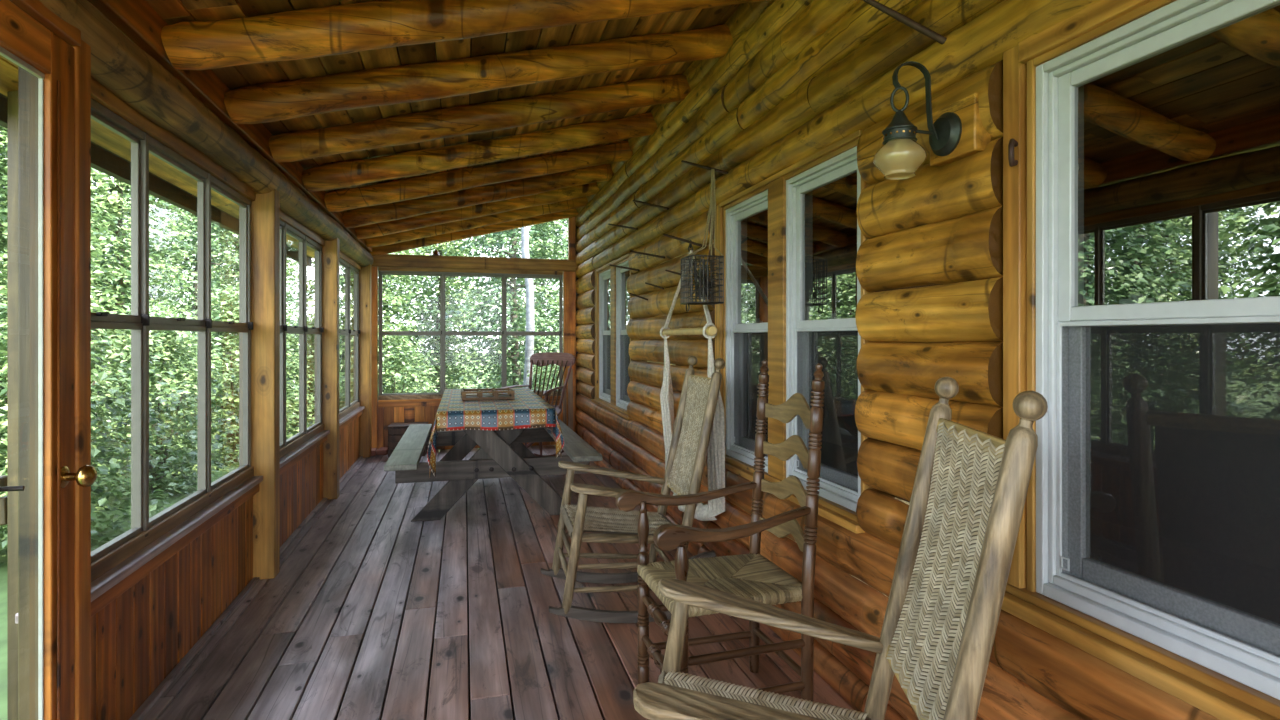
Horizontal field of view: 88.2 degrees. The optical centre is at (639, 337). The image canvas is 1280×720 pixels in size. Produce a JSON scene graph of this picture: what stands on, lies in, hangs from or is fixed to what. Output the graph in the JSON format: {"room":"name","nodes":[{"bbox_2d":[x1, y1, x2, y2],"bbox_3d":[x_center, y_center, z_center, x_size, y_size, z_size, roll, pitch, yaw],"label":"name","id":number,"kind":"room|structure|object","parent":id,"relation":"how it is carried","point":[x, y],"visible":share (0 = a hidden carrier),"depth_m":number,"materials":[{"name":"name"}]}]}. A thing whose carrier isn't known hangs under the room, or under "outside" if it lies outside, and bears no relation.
{"room":"enclosed porch","nodes":[
{"label":"enclosed porch","id":0,"kind":"room"},
{"bbox_2d":[91,416,359,719],"bbox_3d":[-1.600,0.800,1.850,0.041,0.900,10.400,0,0,-15],"label":"wall","id":1,"kind":"structure","parent":0,"point":[137,639],"depth_m":2.54,"materials":[{"name":"brown wood"}]},
{"bbox_2d":[10,0,80,45],"bbox_3d":[-1.333,0.220,1.145,0.095,2.060,1.100,0,0,-15],"label":"trim","id":2,"kind":"structure","parent":1,"relation":"attached to","point":[67,32],"depth_m":1.57,"materials":[{"name":"brown wood"}]},
{"bbox_2d":[0,0,96,719],"bbox_3d":[-1.337,0.250,1.212,0.174,1.980,0.968,0,0,-15],"label":"door","id":3,"kind":"structure","parent":1,"relation":"in","point":[24,41],"depth_m":1.60,"materials":[{"name":"brown wood"}]},
{"bbox_2d":[15,77,262,623],"bbox_3d":[-1.774,0.005,2.549,0.115,1.570,1.740,0,0,-15],"label":"window","id":4,"kind":"structure","parent":1,"relation":"in","point":[117,565],"depth_m":2.40,"materials":[{"name":"paint"}]},
{"bbox_2d":[87,0,371,251],"bbox_3d":[-1.536,-1.016,1.971,0.048,0.188,10.600,0,0,-15],"label":"trim","id":5,"kind":"structure","parent":1,"relation":"attached to","point":[136,19],"depth_m":2.46,"materials":[{"name":"brown wood"}]},
{"bbox_2d":[129,456,362,719],"bbox_3d":[-2.252,1.242,4.429,0.030,0.016,5.720,0,0,-15],"label":"baseboard","id":6,"kind":"structure","parent":1,"relation":"attached to","point":[156,694],"depth_m":2.75,"materials":[{"name":"brown wood"}]},
{"bbox_2d":[280,210,329,474],"bbox_3d":[-2.239,0.005,4.293,0.115,1.570,1.630,0,0,-15],"label":"window","id":7,"kind":"structure","parent":1,"relation":"in","point":[294,449],"depth_m":4.53,"materials":[{"name":"paint"}]},
{"bbox_2d":[339,251,364,430],"bbox_3d":[-2.703,0.005,6.032,0.115,1.570,1.730,0,0,-15],"label":"window","id":8,"kind":"structure","parent":1,"relation":"in","point":[350,412],"depth_m":6.30,"materials":[{"name":"paint"}]},
{"bbox_2d":[0,1,540,265],"bbox_3d":[1.224,-1.927,2.976,7.300,2.245,11.120,0,0,-15],"label":"roof","id":9,"kind":"structure","parent":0,"point":[103,160],"depth_m":3.69,"materials":[{"name":"brown wood"}]},
{"bbox_2d":[0,0,740,257],"bbox_3d":[-0.696,-1.275,2.437,3.144,0.783,11.068,0,0,-15],"label":"ceiling","id":10,"kind":"structure","parent":0,"point":[171,11],"depth_m":3.09,"materials":[{"name":"brown wood"}]},
{"bbox_2d":[161,0,770,69],"bbox_3d":[-0.491,-1.242,2.498,2.268,0.677,0.160,0,0,-15],"label":"rafter","id":11,"kind":"object","parent":10,"relation":"attached to","point":[378,24],"visible":1,"depth_m":2.32,"materials":[{"name":"brown wood"}]},
{"bbox_2d":[365,196,587,246],"bbox_3d":[-1.667,-1.244,6.905,2.266,0.672,0.155,0,0,-15],"label":"rafter","id":12,"kind":"object","parent":10,"relation":"attached to","point":[565,205],"visible":0.62,"depth_m":6.84,"materials":[{"name":"brown wood"}]},
{"bbox_2d":[355,182,598,238],"bbox_3d":[-1.506,-1.242,6.303,2.267,0.676,0.159,0,0,-15],"label":"rafter","id":13,"kind":"object","parent":10,"relation":"attached to","point":[558,195],"visible":0.7,"depth_m":6.22,"materials":[{"name":"brown wood"}]},
{"bbox_2d":[342,163,613,227],"bbox_3d":[-1.342,-1.244,5.686,2.268,0.682,0.163,0,0,-15],"label":"rafter","id":14,"kind":"object","parent":10,"relation":"attached to","point":[357,217],"visible":0.92,"depth_m":5.61,"materials":[{"name":"brown wood"}]},
{"bbox_2d":[224,24,732,123],"bbox_3d":[-0.641,-1.241,3.060,2.269,0.679,0.160,0,0,-15],"label":"rafter","id":15,"kind":"object","parent":10,"relation":"attached to","point":[281,100],"visible":0.98,"depth_m":2.96,"materials":[{"name":"brown wood"}]},
{"bbox_2d":[324,140,632,211],"bbox_3d":[-1.161,-1.243,5.010,2.268,0.678,0.158,0,0,-15],"label":"rafter","id":16,"kind":"object","parent":10,"relation":"attached to","point":[415,187],"visible":1,"depth_m":4.93,"materials":[{"name":"brown wood"}]},
{"bbox_2d":[302,112,656,190],"bbox_3d":[-0.986,-1.245,4.353,2.268,0.678,0.160,0,0,-15],"label":"rafter","id":17,"kind":"object","parent":10,"relation":"attached to","point":[343,174],"visible":1,"depth_m":4.27,"materials":[{"name":"brown wood"}]},
{"bbox_2d":[269,74,690,161],"bbox_3d":[-0.805,-1.243,3.676,2.268,0.676,0.160,0,0,-15],"label":"rafter","id":18,"kind":"object","parent":10,"relation":"attached to","point":[423,126],"visible":1,"depth_m":3.59,"materials":[{"name":"brown wood"}]},
{"bbox_2d":[377,402,577,449],"bbox_3d":[-1.883,0.975,7.508,2.410,0.550,0.040,0,0,-15],"label":"wall","id":19,"kind":"structure","parent":0,"point":[386,416],"depth_m":7.30,"materials":[{"name":"brown wood"}]},
{"bbox_2d":[372,266,377,447],"bbox_3d":[-2.957,0.235,7.217,0.165,2.030,0.070,0,0,-15],"label":"trim","id":20,"kind":"structure","parent":19,"relation":"attached to","point":[374,269],"depth_m":7.20,"materials":[{"name":"brown wood"}]},
{"bbox_2d":[378,267,562,406],"bbox_3d":[-1.889,-0.028,7.502,2.025,1.575,0.090,0,0,-15],"label":"window","id":21,"kind":"structure","parent":19,"relation":"in","point":[395,399],"depth_m":7.41,"materials":[{"name":"paint"}]},
{"bbox_2d":[141,445,853,719],"bbox_3d":[-0.473,1.450,2.358,2.600,0.400,10.800,0,0,-15],"label":"floor","id":22,"kind":"structure","parent":0,"point":[317,639],"depth_m":2.83,"materials":[{"name":"brown wood"}]},
{"bbox_2d":[18,66,37,719],"bbox_3d":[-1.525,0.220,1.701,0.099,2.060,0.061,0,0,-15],"label":"screen door","id":23,"kind":"structure","parent":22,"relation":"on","point":[27,82],"depth_m":1.66,"materials":[{"name":"brown wood"}]},
{"bbox_2d":[70,39,90,719],"bbox_3d":[-1.462,0.220,1.718,0.030,2.059,0.063,0,0,-15],"label":"post","id":24,"kind":"object","parent":22,"relation":"on","point":[82,54],"visible":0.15,"depth_m":1.71,"materials":[{"name":"brown wood"}]},
{"bbox_2d":[251,189,279,579],"bbox_3d":[-1.978,0.220,3.457,0.140,2.060,0.100,0,0,-15],"label":"post","id":25,"kind":"object","parent":22,"relation":"on","point":[265,210],"visible":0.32,"depth_m":3.42,"materials":[{"name":"brown wood"}]},
{"bbox_2d":[39,0,373,266],"bbox_3d":[-1.571,-0.833,1.941,0.197,0.192,10.563,0,0,-15],"label":"log beam","id":26,"kind":"structure","parent":25,"relation":"on","point":[118,64],"depth_m":2.29,"materials":[{"name":"brown wood"}]},
{"bbox_2d":[322,238,338,499],"bbox_3d":[-2.429,0.220,5.148,0.140,2.060,0.100,0,0,-15],"label":"post","id":27,"kind":"object","parent":22,"relation":"on","point":[330,251],"visible":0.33,"depth_m":5.11,"materials":[{"name":"brown wood"}]},
{"bbox_2d":[359,264,371,457],"bbox_3d":[-2.908,0.220,6.945,0.140,2.060,0.120,0,0,-15],"label":"post","id":28,"kind":"object","parent":22,"relation":"on","point":[365,274],"visible":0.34,"depth_m":6.89,"materials":[{"name":"brown wood"}]},
{"bbox_2d":[371,448,376,455],"bbox_3d":[-2.880,1.222,7.066,0.110,0.057,0.200,0,0,-17],"label":"brick","id":29,"kind":"object","parent":22,"relation":"on","point":[373,451],"visible":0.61,"depth_m":6.99,"materials":[{"name":"red brick"}]},
{"bbox_2d":[376,447,387,454],"bbox_3d":[-2.769,1.222,7.132,0.110,0.057,0.200,0,0,-7],"label":"brick","id":30,"kind":"object","parent":22,"relation":"on","point":[383,450],"visible":0.76,"depth_m":7.04,"materials":[{"name":"red brick"}]},
{"bbox_2d":[387,422,428,457],"bbox_3d":[-2.483,1.086,7.079,0.380,0.328,0.320,0,0,-12],"label":"wooden box","id":31,"kind":"object","parent":22,"relation":"on","point":[396,430],"visible":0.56,"depth_m":6.91,"materials":[{"name":"brown wood"}]},
{"bbox_2d":[384,410,601,521],"bbox_3d":[-1.204,0.870,5.350,1.410,0.760,2.060,0,0,-15],"label":"picnic table","id":32,"kind":"object","parent":22,"relation":"on","point":[501,453],"visible":0.62,"depth_m":4.60,"materials":[{"name":"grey wood"}]},
{"bbox_2d":[427,388,563,477],"bbox_3d":[-1.202,0.699,5.341,0.892,0.438,2.034,0,0,-15],"label":"tablecloth","id":33,"kind":"object","parent":32,"relation":"on","point":[528,409],"visible":0.91,"depth_m":4.43,"materials":[{"name":"fabric"}]},
{"bbox_2d":[461,388,514,399],"bbox_3d":[-1.212,0.445,5.245,0.398,0.068,0.280,0,0,-17],"label":"wooden tray","id":34,"kind":"object","parent":33,"relation":"on","point":[511,393],"visible":1,"depth_m":5.16,"materials":[{"name":"brown wood"}]},
{"bbox_2d":[501,352,574,456],"bbox_3d":[-1.100,0.705,7.056,0.660,1.090,0.860,0,0,23],"label":"spindle back rocker","id":35,"kind":"object","parent":22,"relation":"on","point":[561,359],"visible":0.48,"depth_m":7.28,"materials":[{"name":"brown wood"}]},
{"bbox_2d":[563,389,566,424],"bbox_3d":[-0.872,0.901,7.635,0.040,0.700,0.064,0,0,-15],"label":"board","id":36,"kind":"object","parent":22,"relation":"on","point":[564,398],"visible":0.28,"depth_m":7.63,"materials":[{"name":"brown wood"}]},
{"bbox_2d":[563,217,575,432],"bbox_3d":[-0.832,-0.150,7.778,0.140,2.800,0.080,0,0,-15],"label":"post","id":37,"kind":"object","parent":22,"relation":"on","point":[569,278],"visible":0.52,"depth_m":7.75,"materials":[{"name":"brown wood"}]},
{"bbox_2d":[372,254,577,271],"bbox_3d":[-1.892,-0.850,7.501,2.390,0.140,0.090,0,0,-15],"label":"beam","id":38,"kind":"structure","parent":37,"relation":"attached to","point":[385,260],"depth_m":7.46,"materials":[{"name":"brown wood"}]},
{"bbox_2d":[568,368,572,429],"bbox_3d":[-0.801,0.801,7.623,0.055,0.899,0.076,0,0,-15],"label":"board","id":39,"kind":"object","parent":22,"relation":"on","point":[570,380],"visible":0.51,"depth_m":7.62,"materials":[{"name":"brown wood"}]},
{"bbox_2d":[541,356,724,622],"bbox_3d":[0.012,0.671,3.152,0.930,1.159,0.616,0,0,-13],"label":"rocking chair","id":40,"kind":"object","parent":22,"relation":"on","point":[695,415],"visible":0.92,"depth_m":3.13,"materials":[{"name":"brown wood"}]},
{"bbox_2d":[615,360,824,700],"bbox_3d":[0.270,0.666,2.233,0.609,1.168,0.500,0,0,-17],"label":"chair","id":41,"kind":"object","parent":22,"relation":"on","point":[752,576],"visible":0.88,"depth_m":2.23,"materials":[{"name":"brown wood"}]},
{"bbox_2d":[633,377,1047,719],"bbox_3d":[0.390,0.671,1.389,0.930,1.159,0.616,0,0,7],"label":"rocking chair","id":42,"kind":"object","parent":22,"relation":"on","point":[970,488],"visible":1,"depth_m":1.35,"materials":[{"name":"beige wicker"}]},
{"bbox_2d":[575,0,1219,719],"bbox_3d":[0.696,-0.200,2.659,0.185,3.000,10.780,0,0,-15],"label":"wall","id":43,"kind":"structure","parent":0,"point":[797,78],"depth_m":2.16,"materials":[{"name":"brown wood"}]},
{"bbox_2d":[370,208,578,255],"bbox_3d":[-1.862,-1.229,7.467,2.350,0.724,0.050,0,0,-15],"label":"trim","id":44,"kind":"structure","parent":43,"relation":"attached to","point":[427,241],"depth_m":7.43,"materials":[{"name":"brown wood"}]},
{"bbox_2d":[599,269,610,402],"bbox_3d":[-0.286,-0.020,6.404,0.108,1.256,0.592,0,0,-15],"label":"window","id":45,"kind":"structure","parent":43,"relation":"in","point":[604,277],"depth_m":6.61,"materials":[{"name":"white plastic"}]},
{"bbox_2d":[592,253,631,419],"bbox_3d":[-0.236,-0.018,6.069,0.128,1.352,1.540,0,0,-15],"label":"trim","id":46,"kind":"structure","parent":43,"relation":"attached to","point":[612,407],"depth_m":5.98,"materials":[{"name":"brown wood"}]},
{"bbox_2d":[595,271,634,401],"bbox_3d":[-0.221,-0.018,6.073,0.098,1.344,1.540,0,0,-15],"label":"trim","id":47,"kind":"structure","parent":43,"relation":"attached to","point":[596,273],"depth_m":6.70,"materials":[{"name":"brown wood"}]},
{"bbox_2d":[616,261,629,409],"bbox_3d":[-0.092,-0.020,5.679,0.108,1.256,0.562,0,0,-15],"label":"window","id":48,"kind":"structure","parent":43,"relation":"in","point":[622,295],"depth_m":5.88,"materials":[{"name":"white plastic"}]},
{"bbox_2d":[608,224,637,229],"bbox_3d":[-0.139,-0.877,5.201,0.015,0.116,0.460,0,0,-32],"label":"spike","id":49,"kind":"object","parent":43,"relation":"attached to","point":[608,224],"visible":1,"depth_m":5.16,"materials":[{"name":"black metal"}]},
{"bbox_2d":[609,264,639,270],"bbox_3d":[-0.126,-0.549,5.154,0.015,0.093,0.437,0,0,-33],"label":"spike","id":50,"kind":"object","parent":43,"relation":"attached to","point":[610,264],"visible":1,"depth_m":5.12,"materials":[{"name":"black metal"}]},
{"bbox_2d":[629,293,647,300],"bbox_3d":[-0.011,-0.300,4.787,0.012,0.068,0.206,0,0,-40],"label":"spike","id":51,"kind":"object","parent":43,"relation":"attached to","point":[629,293],"visible":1,"depth_m":4.77,"materials":[{"name":"black metal"}]},
{"bbox_2d":[630,250,664,258],"bbox_3d":[0.046,-0.569,4.491,0.015,0.093,0.376,0,0,-38],"label":"spike","id":52,"kind":"object","parent":43,"relation":"attached to","point":[642,253],"visible":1,"depth_m":4.47,"materials":[{"name":"black metal"}]},
{"bbox_2d":[633,200,668,209],"bbox_3d":[0.067,-0.892,4.413,0.015,0.128,0.378,0,0,-38],"label":"spike","id":53,"kind":"object","parent":43,"relation":"attached to","point":[641,202],"visible":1,"depth_m":4.39,"materials":[{"name":"black metal"}]},
{"bbox_2d":[645,282,663,288],"bbox_3d":[0.097,-0.346,4.384,0.166,0.056,0.012,0,0,43],"label":"spike","id":54,"kind":"object","parent":43,"relation":"attached to","point":[645,282],"visible":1,"depth_m":4.38,"materials":[{"name":"black metal"}]},
{"bbox_2d":[665,270,685,275],"bbox_3d":[0.215,-0.386,3.939,0.166,0.056,0.012,0,0,43],"label":"spike","id":55,"kind":"object","parent":43,"relation":"attached to","point":[677,273],"visible":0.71,"depth_m":3.94,"materials":[{"name":"black metal"}]},
{"bbox_2d":[663,234,706,247],"bbox_3d":[0.248,-0.543,3.685,0.277,0.104,0.015,0,0,34],"label":"spike","id":56,"kind":"object","parent":43,"relation":"attached to","point":[667,235],"visible":0.95,"depth_m":3.68,"materials":[{"name":"black metal"}]},
{"bbox_2d":[660,240,724,520],"bbox_3d":[0.254,0.221,3.662,0.128,1.538,0.987,0,0,-15],"label":"chair","id":57,"kind":"object","parent":43,"relation":"hanging from","point":[716,448],"visible":0.74,"depth_m":3.32,"materials":[{"name":"white fabric"}]},
{"bbox_2d":[681,160,727,174],"bbox_3d":[0.333,-0.879,3.400,0.015,0.133,0.316,0,0,-45],"label":"spike","id":58,"kind":"object","parent":43,"relation":"attached to","point":[682,161],"visible":0.93,"depth_m":3.39,"materials":[{"name":"black metal"}]},
{"bbox_2d":[680,169,723,311],"bbox_3d":[0.305,-0.489,3.195,0.218,0.735,0.277,0,0,-15],"label":"wire basket","id":59,"kind":"object","parent":58,"relation":"hanging from","point":[691,265],"visible":1,"depth_m":3.12,"materials":[{"name":"black metal"}]},
{"bbox_2d":[579,146,908,597],"bbox_3d":[0.665,-0.150,2.620,0.014,2.646,10.721,0,0,-15],"label":"caulk","id":60,"kind":"structure","parent":43,"relation":"attached to","point":[906,502],"depth_m":4.20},
{"bbox_2d":[726,190,767,472],"bbox_3d":[0.566,-0.031,3.211,0.108,1.277,0.521,0,0,-15],"label":"window","id":61,"kind":"structure","parent":43,"relation":"in","point":[739,446],"depth_m":3.40,"materials":[{"name":"white plastic"}]},
{"bbox_2d":[720,130,864,533],"bbox_3d":[0.611,-0.025,2.895,0.128,1.367,1.370,0,0,-15],"label":"trim","id":62,"kind":"structure","parent":43,"relation":"attached to","point":[775,184],"depth_m":2.84,"materials":[{"name":"brown wood"}]},
{"bbox_2d":[715,129,872,493],"bbox_3d":[0.625,-0.025,2.899,0.098,1.359,1.370,0,0,-15],"label":"trim","id":63,"kind":"structure","parent":43,"relation":"attached to","point":[720,227],"depth_m":3.47,"materials":[{"name":"brown wood"}]},
{"bbox_2d":[786,146,860,511],"bbox_3d":[0.742,-0.031,2.550,0.108,1.277,0.552,0,0,-15],"label":"window","id":64,"kind":"structure","parent":43,"relation":"in","point":[843,488],"depth_m":2.74,"materials":[{"name":"white plastic"}]},
{"bbox_2d":[862,0,946,43],"bbox_3d":[0.745,-0.888,1.848,0.243,0.187,0.020,0,0,20],"label":"spike","id":65,"kind":"object","parent":43,"relation":"attached to","point":[892,13],"visible":0.79,"depth_m":1.84,"materials":[{"name":"black metal"}]},
{"bbox_2d":[873,61,991,170],"bbox_3d":[0.754,-0.579,1.742,0.266,0.304,0.170,0,0,-15],"label":"wall lantern","id":66,"kind":"object","parent":43,"relation":"attached to","point":[957,131],"visible":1,"depth_m":1.73,"materials":[{"name":"black metal"}]},
{"bbox_2d":[1003,45,1036,591],"bbox_3d":[1.113,-0.026,1.069,0.098,1.377,1.232,0,0,-15],"label":"trim","id":67,"kind":"structure","parent":43,"relation":"attached to","point":[1019,79],"depth_m":1.61,"materials":[{"name":"brown wood"}]},
{"bbox_2d":[1001,0,1279,719],"bbox_3d":[1.099,-0.026,1.065,0.128,1.385,1.232,0,0,-15],"label":"trim","id":68,"kind":"structure","parent":43,"relation":"attached to","point":[1220,696],"depth_m":1.35,"materials":[{"name":"brown wood"}]},
{"bbox_2d":[1008,139,1017,166],"bbox_3d":[0.905,-0.450,1.602,0.037,0.069,0.016,0,0,-40],"label":"iron hook","id":69,"kind":"object","parent":68,"relation":"attached to","point":[1013,143],"visible":1,"depth_m":1.59,"materials":[{"name":"brown metal"}]},
{"bbox_2d":[1036,0,1279,699],"bbox_3d":[1.136,-0.020,1.072,0.108,1.256,1.078,0,0,-15],"label":"window","id":70,"kind":"structure","parent":43,"relation":"in","point":[1241,646],"depth_m":1.41,"materials":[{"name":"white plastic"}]},
{"bbox_2d":[747,5,1279,623],"bbox_3d":[2.252,-0.025,3.043,3.080,2.850,10.920,0,0,-15],"label":"window glass","id":71,"kind":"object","parent":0,"point":[1182,143],"depth_m":4.07,"materials":[{"name":"clear glass"}]},
{"label":"outside","id":72,"kind":"structure","parent":0,"visible":0},
{"bbox_2d":[0,353,557,719],"bbox_3d":[-6.442,1.751,24.156,120.000,0.236,110.000,0,0,-15],"label":"ground","id":73,"kind":"structure","parent":72,"point":[176,497],"depth_m":6.23,"materials":[{"name":"green plant"}]},
{"bbox_2d":[0,127,6,419],"bbox_3d":[-11.655,-1.242,11.685,3.020,6.347,2.863,0,0,1],"label":"leafy tree","id":74,"kind":"object","parent":73,"relation":"on","point":[5,284],"visible":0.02,"depth_m":11.53,"materials":[{"name":"green plant"}]},
{"bbox_2d":[0,90,17,719],"bbox_3d":[-3.123,0.420,2.096,1.965,2.660,0.109,0,0,-21],"label":"screen door","id":75,"kind":"structure","parent":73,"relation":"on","point":[9,503],"depth_m":2.39,"materials":[{"name":"wood"}]},
{"bbox_2d":[3,176,152,387],"bbox_3d":[-12.275,-1.363,14.441,3.092,6.742,2.958,0,0,20],"label":"leafy tree","id":76,"kind":"object","parent":73,"relation":"on","point":[109,215],"visible":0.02,"depth_m":14.59,"materials":[{"name":"green plant"}]},
{"bbox_2d":[0,126,173,471],"bbox_3d":[-7.814,-0.873,8.240,2.876,5.565,3.035,0,0,-20],"label":"leafy tree","id":77,"kind":"object","parent":73,"relation":"on","point":[98,269],"visible":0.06,"depth_m":8.52,"materials":[{"name":"green plant"}]},
{"bbox_2d":[0,276,232,565],"bbox_3d":[-4.724,0.743,5.229,2.697,2.539,2.246,0,0,0],"label":"leafy shrub","id":78,"kind":"object","parent":73,"relation":"on","point":[100,458],"visible":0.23,"depth_m":5.25,"materials":[{"name":"green plant"}]},
{"bbox_2d":[92,183,194,397],"bbox_3d":[-13.339,-1.346,17.247,3.161,6.485,2.934,0,0,-37],"label":"leafy tree","id":79,"kind":"object","parent":73,"relation":"on","point":[126,234],"visible":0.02,"depth_m":17.43,"materials":[{"name":"green plant"}]},
{"bbox_2d":[91,169,216,439],"bbox_3d":[-8.694,-1.168,10.960,2.901,6.320,2.776,0,0,36],"label":"leafy tree","id":80,"kind":"object","parent":73,"relation":"on","point":[115,204],"visible":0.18,"depth_m":10.94,"materials":[{"name":"green plant"}]},
{"bbox_2d":[91,293,238,505],"bbox_3d":[-5.248,0.766,7.061,2.196,2.482,2.637,0,0,-30],"label":"leafy shrub","id":81,"kind":"object","parent":73,"relation":"on","point":[159,474],"visible":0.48,"depth_m":7.03,"materials":[{"name":"green plant"}]},
{"bbox_2d":[129,188,238,415],"bbox_3d":[-9.198,-1.576,14.057,3.175,6.968,2.947,0,0,-37],"label":"leafy tree","id":82,"kind":"object","parent":73,"relation":"on","point":[216,231],"visible":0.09,"depth_m":13.71,"materials":[{"name":"green plant"}]},
{"bbox_2d":[151,206,228,395],"bbox_3d":[-13.837,-1.129,20.185,3.012,6.107,3.178,0,0,43],"label":"leafy tree","id":83,"kind":"object","parent":73,"relation":"on","point":[188,280],"visible":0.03,"depth_m":19.87,"materials":[{"name":"green plant"}]},
{"bbox_2d":[178,230,237,371],"bbox_3d":[-14.555,-1.501,22.990,3.004,7.041,3.139,0,0,-8],"label":"leafy tree","id":84,"kind":"object","parent":73,"relation":"on","point":[212,230],"visible":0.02,"depth_m":22.68,"materials":[{"name":"green plant"}]},
{"bbox_2d":[121,276,340,468],"bbox_3d":[-5.567,0.587,9.088,3.116,2.932,2.595,0,0,4],"label":"leafy shrub","id":85,"kind":"object","parent":73,"relation":"on","point":[231,337],"visible":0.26,"depth_m":8.93,"materials":[{"name":"green plant"}]},
{"bbox_2d":[182,224,298,408],"bbox_3d":[-10.085,-1.238,16.700,2.940,6.340,3.102,0,0,-18],"label":"leafy tree","id":86,"kind":"object","parent":73,"relation":"on","point":[225,273],"visible":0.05,"depth_m":16.25,"materials":[{"name":"green plant"}]},
{"bbox_2d":[231,235,313,378],"bbox_3d":[-10.806,-1.145,19.415,3.030,6.268,2.899,0,0,-33],"label":"leafy tree","id":87,"kind":"object","parent":73,"relation":"on","point":[291,273],"visible":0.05,"depth_m":19.58,"materials":[{"name":"green plant"}]},
{"bbox_2d":[212,311,340,438],"bbox_3d":[-6.110,0.774,11.179,2.177,2.461,2.615,0,0,17],"label":"leafy shrub","id":88,"kind":"object","parent":73,"relation":"on","point":[294,345],"visible":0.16,"depth_m":11.14,"materials":[{"name":"green plant"}]},
{"bbox_2d":[236,315,353,428],"bbox_3d":[-6.606,0.733,13.115,2.726,2.566,2.270,0,0,-37],"label":"leafy shrub","id":89,"kind":"object","parent":73,"relation":"on","point":[308,319],"visible":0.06,"depth_m":12.96,"materials":[{"name":"green plant"}]},
{"bbox_2d":[290,316,353,416],"bbox_3d":[-7.459,0.712,15.070,2.780,2.617,2.315,0,0,-33],"label":"leafy shrub","id":90,"kind":"object","parent":73,"relation":"on","point":[290,316],"visible":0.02,"depth_m":14.96,"materials":[{"name":"green plant"}]},
{"bbox_2d":[286,248,439,424],"bbox_3d":[-5.120,-1.086,12.245,2.822,6.142,2.949,0,0,-19],"label":"leafy tree","id":91,"kind":"object","parent":73,"relation":"on","point":[390,296],"visible":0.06,"depth_m":12.05,"materials":[{"name":"green plant"}]},
{"bbox_2d":[309,320,449,425],"bbox_3d":[-3.818,0.843,9.989,2.572,2.286,2.142,0,0,24],"label":"leafy shrub","id":92,"kind":"object","parent":73,"relation":"on","point":[393,355],"visible":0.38,"depth_m":9.80,"materials":[{"name":"green plant"}]},
{"bbox_2d":[339,250,432,392],"bbox_3d":[-6.763,-1.211,17.417,2.921,6.412,2.795,0,0,-36],"label":"leafy tree","id":93,"kind":"object","parent":73,"relation":"on","point":[385,281],"visible":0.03,"depth_m":17.29,"materials":[{"name":"green plant"}]},
{"bbox_2d":[384,234,500,392],"bbox_3d":[-4.614,-1.120,15.107,2.891,6.216,2.766,0,0,40],"label":"leafy tree","id":94,"kind":"object","parent":73,"relation":"on","point":[435,344],"visible":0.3,"depth_m":14.90,"materials":[{"name":"green plant"}]},
{"bbox_2d":[408,238,491,388],"bbox_3d":[-5.847,-1.845,20.370,3.087,7.532,3.326,0,0,-40],"label":"leafy tree","id":95,"kind":"object","parent":73,"relation":"on","point":[431,253],"visible":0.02,"depth_m":20.29,"materials":[{"name":"green plant"}]},
{"bbox_2d":[430,219,567,390],"bbox_3d":[-2.522,-1.527,12.942,3.055,6.864,3.292,0,0,-18],"label":"leafy tree","id":96,"kind":"object","parent":73,"relation":"on","point":[513,307],"visible":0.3,"depth_m":12.55,"materials":[{"name":"green plant"}]},
{"bbox_2d":[452,228,552,388],"bbox_3d":[-3.940,-1.852,18.152,3.332,7.546,3.093,0,0,-38],"label":"leafy tree","id":97,"kind":"object","parent":73,"relation":"on","point":[484,343],"visible":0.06,"depth_m":18.08,"materials":[{"name":"green plant"}]},
{"bbox_2d":[521,226,534,389],"bbox_3d":[-1.882,-2.749,11.038,0.235,9.003,0.156,0,0,-15],"label":"trunk","id":98,"kind":"object","parent":73,"relation":"on","point":[529,340],"visible":0.23,"depth_m":10.98,"materials":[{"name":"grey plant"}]},
{"bbox_2d":[506,225,561,390],"bbox_3d":[-3.319,-1.049,21.303,2.933,5.938,3.095,0,0,-24],"label":"leafy tree","id":99,"kind":"object","parent":73,"relation":"on","point":[548,225],"visible":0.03,"depth_m":20.95,"materials":[{"name":"green plant"}]},
{"bbox_2d":[511,322,558,390],"bbox_3d":[-0.910,0.843,10.517,2.142,2.286,2.572,0,0,40],"label":"leafy shrub","id":100,"kind":"object","parent":73,"relation":"on","point":[554,347],"visible":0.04,"depth_m":10.27,"materials":[{"name":"green plant"}]},
{"bbox_2d":[516,218,567,386],"bbox_3d":[-1.877,-1.379,15.861,3.273,6.554,3.038,0,0,-16],"label":"leafy tree","id":101,"kind":"object","parent":73,"relation":"on","point":[558,234],"visible":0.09,"depth_m":15.69,"materials":[{"name":"green plant"}]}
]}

